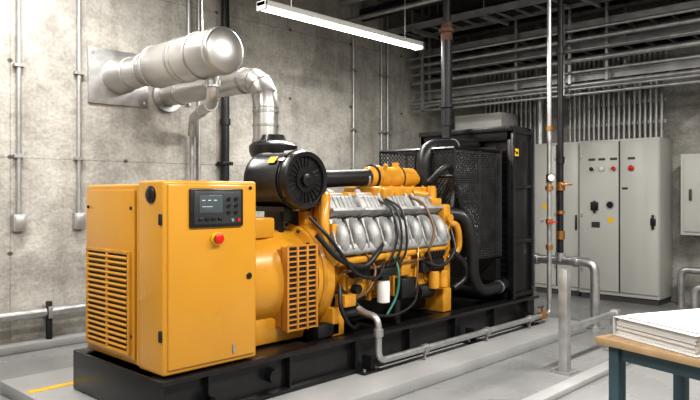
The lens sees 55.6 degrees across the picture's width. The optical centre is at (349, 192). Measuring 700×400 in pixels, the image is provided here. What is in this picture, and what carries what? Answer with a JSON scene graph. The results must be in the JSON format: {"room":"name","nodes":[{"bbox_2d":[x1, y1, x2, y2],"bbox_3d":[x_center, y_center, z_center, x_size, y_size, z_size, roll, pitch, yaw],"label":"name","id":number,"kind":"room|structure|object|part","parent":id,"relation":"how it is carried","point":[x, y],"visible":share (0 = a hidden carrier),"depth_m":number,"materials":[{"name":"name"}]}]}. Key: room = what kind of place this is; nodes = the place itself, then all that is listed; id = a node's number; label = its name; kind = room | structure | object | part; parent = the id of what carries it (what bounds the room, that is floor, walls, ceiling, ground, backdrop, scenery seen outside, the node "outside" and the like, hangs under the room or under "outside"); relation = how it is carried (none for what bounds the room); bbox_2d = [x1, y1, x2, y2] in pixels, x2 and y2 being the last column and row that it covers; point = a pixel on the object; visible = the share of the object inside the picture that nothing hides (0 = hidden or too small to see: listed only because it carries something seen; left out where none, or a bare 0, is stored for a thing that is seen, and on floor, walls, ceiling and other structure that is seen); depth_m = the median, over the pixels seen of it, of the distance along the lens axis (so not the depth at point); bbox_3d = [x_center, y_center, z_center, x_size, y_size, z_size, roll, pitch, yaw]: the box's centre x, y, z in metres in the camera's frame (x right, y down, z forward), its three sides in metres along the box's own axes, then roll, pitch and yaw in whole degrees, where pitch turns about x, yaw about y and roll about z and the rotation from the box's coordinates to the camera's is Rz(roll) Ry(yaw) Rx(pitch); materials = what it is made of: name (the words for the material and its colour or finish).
{"room":"mechanical room","nodes":[
{"label":"mechanical room","id":0,"kind":"room"},
{"bbox_2d":[0,0,453,343],"bbox_3d":[-2.535,-0.775,7.541,0.200,4.850,13.050,0,0,43],"label":"wall","id":1,"kind":"structure","parent":0,"point":[309,65],"depth_m":7.52,"materials":[{"name":"concrete"}]},
{"bbox_2d":[0,331,85,356],"bbox_3d":[-2.588,1.510,7.184,0.205,0.080,12.040,0,0,43],"label":"baseboard","id":2,"kind":"structure","parent":1,"relation":"attached to","point":[30,345],"depth_m":6.58,"materials":[{"name":"concrete"}]},
{"bbox_2d":[0,301,85,339],"bbox_3d":[-2.898,1.280,6.893,0.163,0.380,11.190,0,0,43],"label":"pipe","id":3,"kind":"object","parent":1,"relation":"attached to","point":[48,311],"visible":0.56,"depth_m":6.66,"materials":[{"name":"metal"}]},
{"bbox_2d":[12,0,85,231],"bbox_3d":[-3.062,-1.334,6.783,0.076,3.428,0.725,0,0,43],"label":"conduit","id":4,"kind":"object","parent":1,"relation":"attached to","point":[18,219],"visible":1,"depth_m":6.56,"materials":[{"name":"metal"}]},
{"bbox_2d":[152,68,278,141],"bbox_3d":[-1.395,-0.640,7.072,2.095,1.380,0.380,0,0,43],"label":"exhaust pipe","id":5,"kind":"object","parent":1,"relation":"attached to","point":[255,82],"visible":0.55,"depth_m":6.60,"materials":[{"name":"metal"}]},
{"bbox_2d":[217,0,232,180],"bbox_3d":[-1.563,-0.974,8.321,0.133,4.148,0.160,0,0,43],"label":"drain pipe","id":6,"kind":"object","parent":1,"relation":"attached to","point":[225,122],"visible":0.43,"depth_m":8.28,"materials":[{"name":"black metal"}]},
{"bbox_2d":[186,0,391,186],"bbox_3d":[-0.661,-0.999,9.319,0.068,4.098,3.810,0,0,43],"label":"conduit","id":7,"kind":"object","parent":1,"relation":"attached to","point":[381,75],"visible":0.45,"depth_m":10.07,"materials":[{"name":"metal"}]},
{"bbox_2d":[339,0,364,6],"bbox_3d":[3.248,-2.830,6.706,9.320,0.098,0.100,0,0,43],"label":"pipe","id":8,"kind":"object","parent":1,"relation":"attached to","point":[342,3],"visible":1,"depth_m":9.77,"materials":[{"name":"metal"}]},
{"bbox_2d":[346,0,440,21],"bbox_3d":[3.351,-2.600,6.815,9.320,0.069,0.070,0,0,43],"label":"pipe","id":9,"kind":"object","parent":1,"relation":"attached to","point":[420,2],"visible":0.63,"depth_m":9.41,"materials":[{"name":"metal"}]},
{"bbox_2d":[359,0,453,21],"bbox_3d":[3.592,-2.750,7.069,9.320,0.197,0.200,0,0,43],"label":"pipe","id":10,"kind":"object","parent":1,"relation":"attached to","point":[396,2],"visible":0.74,"depth_m":9.81,"materials":[{"name":"grey metal"}]},
{"bbox_2d":[453,0,660,39],"bbox_3d":[5.148,-2.800,8.708,9.320,0.138,0.140,0,0,43],"label":"pipe","id":11,"kind":"object","parent":1,"relation":"attached to","point":[633,3],"visible":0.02,"depth_m":10.47,"materials":[{"name":"metal"}]},
{"bbox_2d":[0,287,699,399],"bbox_3d":[0.994,1.600,4.192,9.530,0.100,12.650,0,0,43],"label":"floor","id":12,"kind":"structure","parent":0,"point":[521,376],"depth_m":5.77,"materials":[{"name":"grey concrete"}]},
{"bbox_2d":[0,317,586,399],"bbox_3d":[-0.020,1.499,6.298,2.300,0.102,5.390,0,0,43],"label":"concrete plinth","id":13,"kind":"object","parent":12,"relation":"on","point":[402,377],"visible":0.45,"depth_m":5.28,"materials":[{"name":"grey concrete"}]},
{"bbox_2d":[73,125,551,399],"bbox_3d":[0.096,0.358,6.187,1.464,2.177,4.809,0,0,43],"label":"diesel generator","id":14,"kind":"object","parent":13,"relation":"on","point":[191,294],"visible":1,"depth_m":5.26,"materials":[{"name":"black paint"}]},
{"bbox_3d":[-1.672,0.540,4.601,0.700,1.120,0.050,0,0,44],"label":"louvre panel","id":15,"kind":"part","parent":14,"relation":"part of","materials":[{"name":"yellow paint"}]},
{"bbox_3d":[-0.953,0.516,4.337,0.727,1.127,0.181,0,0,-29],"label":"control panel","id":16,"kind":"part","parent":14,"relation":"part of","materials":[{"name":"yellow paint"}]},
{"bbox_2d":[275,244,317,332],"bbox_3d":[-0.433,0.727,5.181,0.200,0.657,0.320,0,0,44],"label":"grille","id":17,"kind":"object","parent":14,"relation":"attached to","point":[297,307],"depth_m":5.08,"materials":[{"name":"yellow metal"}]},
{"bbox_3d":[0.082,1.304,6.195,1.330,0.287,4.800,0,0,44],"label":"skid frame","id":18,"kind":"part","parent":14,"relation":"part of","materials":[{"name":"black paint"}]},
{"bbox_2d":[545,0,556,301],"bbox_3d":[2.232,-0.910,7.404,0.110,4.260,0.154,0,0,-2],"label":"pipe","id":19,"kind":"object","parent":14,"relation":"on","point":[550,177],"visible":1,"depth_m":7.42,"materials":[{"name":"metal"}]},
{"bbox_2d":[535,142,580,295],"bbox_3d":[3.317,0.390,10.327,0.735,2.320,0.532,0,0,43],"label":"tall cabinet","id":20,"kind":"object","parent":12,"relation":"on","point":[571,149],"visible":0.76,"depth_m":10.17,"materials":[{"name":"metal"}]},
{"bbox_2d":[534,0,603,329],"bbox_3d":[2.389,-0.745,8.003,1.352,4.590,0.200,0,0,43],"label":"pipe","id":21,"kind":"object","parent":12,"relation":"on","point":[560,258],"visible":0.77,"depth_m":7.86,"materials":[{"name":"grey metal"}]},
{"bbox_2d":[522,361,629,399],"bbox_3d":[2.694,1.525,6.267,0.120,0.050,4.400,0,0,43],"label":"kerb","id":22,"kind":"object","parent":12,"relation":"on","point":[567,386],"depth_m":5.24,"materials":[{"name":"concrete"}]},
{"bbox_2d":[550,269,620,375],"bbox_3d":[2.237,1.105,6.149,0.180,0.890,1.280,0,0,43],"label":"post","id":23,"kind":"object","parent":12,"relation":"on","point":[565,327],"visible":0.74,"depth_m":5.73,"materials":[{"name":"metal"}]},
{"bbox_2d":[579,137,672,305],"bbox_3d":[3.980,0.390,9.642,1.140,2.320,0.612,0,0,43],"label":"tall cabinet","id":24,"kind":"object","parent":12,"relation":"on","point":[626,185],"visible":0.99,"depth_m":9.38,"materials":[{"name":"metal"}]},
{"bbox_2d":[568,50,667,141],"bbox_3d":[3.957,-1.663,9.872,1.450,1.775,0.214,0,0,43],"label":"bank","id":25,"kind":"object","parent":24,"relation":"on","point":[661,99],"visible":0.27,"depth_m":9.79,"materials":[{"name":"metal"}]},
{"bbox_2d":[595,334,699,399],"bbox_3d":[2.044,1.175,3.292,0.750,0.751,1.400,0,0,-30],"label":"work table","id":26,"kind":"object","parent":12,"relation":"on","point":[622,350],"visible":0.6,"depth_m":3.57,"materials":[{"name":"brown wood"}]},
{"bbox_3d":[2.041,1.194,3.293,0.645,0.712,1.295,0,0,-30],"label":"table frame","id":27,"kind":"part","parent":26,"relation":"part of","materials":[{"name":"blue metal"}]},
{"bbox_2d":[613,308,699,357],"bbox_3d":[1.868,0.738,3.583,0.620,0.120,0.560,0,0,-20],"label":"paper stack","id":28,"kind":"object","parent":26,"relation":"on","point":[678,331],"visible":1,"depth_m":3.50,"materials":[{"name":"paper"}]},
{"bbox_2d":[677,266,699,308],"bbox_3d":[5.917,1.215,7.709,4.029,0.670,0.330,0,0,43],"label":"pipe","id":29,"kind":"object","parent":12,"relation":"on","point":[694,296],"depth_m":9.05,"materials":[{"name":"metal"}]},
{"bbox_2d":[377,0,512,17],"bbox_3d":[0.994,-3.125,4.192,9.530,0.150,12.650,0,0,43],"label":"ceiling","id":30,"kind":"structure","parent":0,"point":[457,6],"depth_m":10.86,"materials":[{"name":"concrete"}]},
{"bbox_2d":[88,0,242,180],"bbox_3d":[-1.647,-1.000,6.878,1.998,4.099,1.270,0,0,43],"label":"exhaust silencer","id":31,"kind":"object","parent":30,"relation":"hanging from","point":[120,78],"visible":1,"depth_m":6.46,"materials":[{"name":"metal"}]},
{"bbox_2d":[257,0,423,50],"bbox_3d":[0.003,-2.427,7.470,0.140,1.244,2.560,0,0,43],"label":"ceiling lamp","id":32,"kind":"object","parent":30,"relation":"hanging from","point":[269,6],"visible":1,"depth_m":7.25,"materials":[{"name":"white plastic"}]},
{"bbox_2d":[439,0,454,138],"bbox_3d":[1.315,-1.829,7.662,0.176,2.439,0.862,0,0,43],"label":"vent pipe","id":33,"kind":"object","parent":30,"relation":"attached to","point":[446,30],"visible":1,"depth_m":7.37,"materials":[{"name":"metal"}]},
{"bbox_2d":[383,0,699,112],"bbox_3d":[4.458,-2.179,7.923,9.240,1.739,1.808,0,0,43],"label":"cable tray","id":34,"kind":"object","parent":30,"relation":"hanging from","point":[675,26],"visible":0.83,"depth_m":9.32,"materials":[{"name":"metal"}]},
{"bbox_2d":[383,0,613,39],"bbox_3d":[3.924,-2.500,7.650,8.840,0.140,0.620,0,0,44],"label":"tray","id":35,"kind":"object","parent":34,"relation":"on","point":[504,13],"depth_m":9.41,"materials":[{"name":"metal"}]},
{"bbox_2d":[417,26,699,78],"bbox_3d":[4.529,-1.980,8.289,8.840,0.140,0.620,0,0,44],"label":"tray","id":36,"kind":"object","parent":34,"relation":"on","point":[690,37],"depth_m":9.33,"materials":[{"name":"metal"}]},
{"bbox_2d":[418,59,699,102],"bbox_3d":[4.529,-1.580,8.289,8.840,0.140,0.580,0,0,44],"label":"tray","id":37,"kind":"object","parent":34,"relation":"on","point":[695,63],"depth_m":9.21,"materials":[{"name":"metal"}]},
{"bbox_2d":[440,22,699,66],"bbox_3d":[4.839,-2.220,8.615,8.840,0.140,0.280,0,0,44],"label":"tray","id":38,"kind":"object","parent":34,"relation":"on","point":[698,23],"depth_m":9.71,"materials":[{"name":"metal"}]},
{"bbox_2d":[454,0,699,303],"bbox_3d":[5.416,-0.775,8.853,9.530,4.850,0.200,0,0,43],"label":"wall","id":39,"kind":"structure","parent":0,"point":[682,105],"depth_m":9.54,"materials":[{"name":"concrete"}]},
{"bbox_2d":[485,69,536,287],"bbox_3d":[2.661,-0.450,11.285,1.124,4.000,0.061,0,0,43],"label":"bank","id":40,"kind":"object","parent":39,"relation":"attached to","point":[530,109],"visible":0.03,"depth_m":11.06,"materials":[{"name":"metal"}]},
{"bbox_2d":[455,112,516,129],"bbox_3d":[2.290,-1.160,11.203,0.900,0.300,0.535,0,0,43],"label":"junction box","id":41,"kind":"object","parent":40,"relation":"attached to","point":[496,119],"visible":0.54,"depth_m":10.95,"materials":[{"name":"grey metal"}]},
{"bbox_2d":[536,26,546,143],"bbox_3d":[3.103,-0.570,10.752,0.156,4.240,0.226,0,0,43],"label":"riser pipe","id":42,"kind":"object","parent":39,"relation":"attached to","point":[540,103],"visible":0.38,"depth_m":10.67,"materials":[{"name":"metal"}]},
{"bbox_2d":[681,153,699,235],"bbox_3d":[5.066,0.020,8.716,1.250,1.100,0.470,0,0,43],"label":"electrical cabinet","id":43,"kind":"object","parent":39,"relation":"attached to","point":[690,163],"depth_m":8.90,"materials":[{"name":"metal"}]}
]}

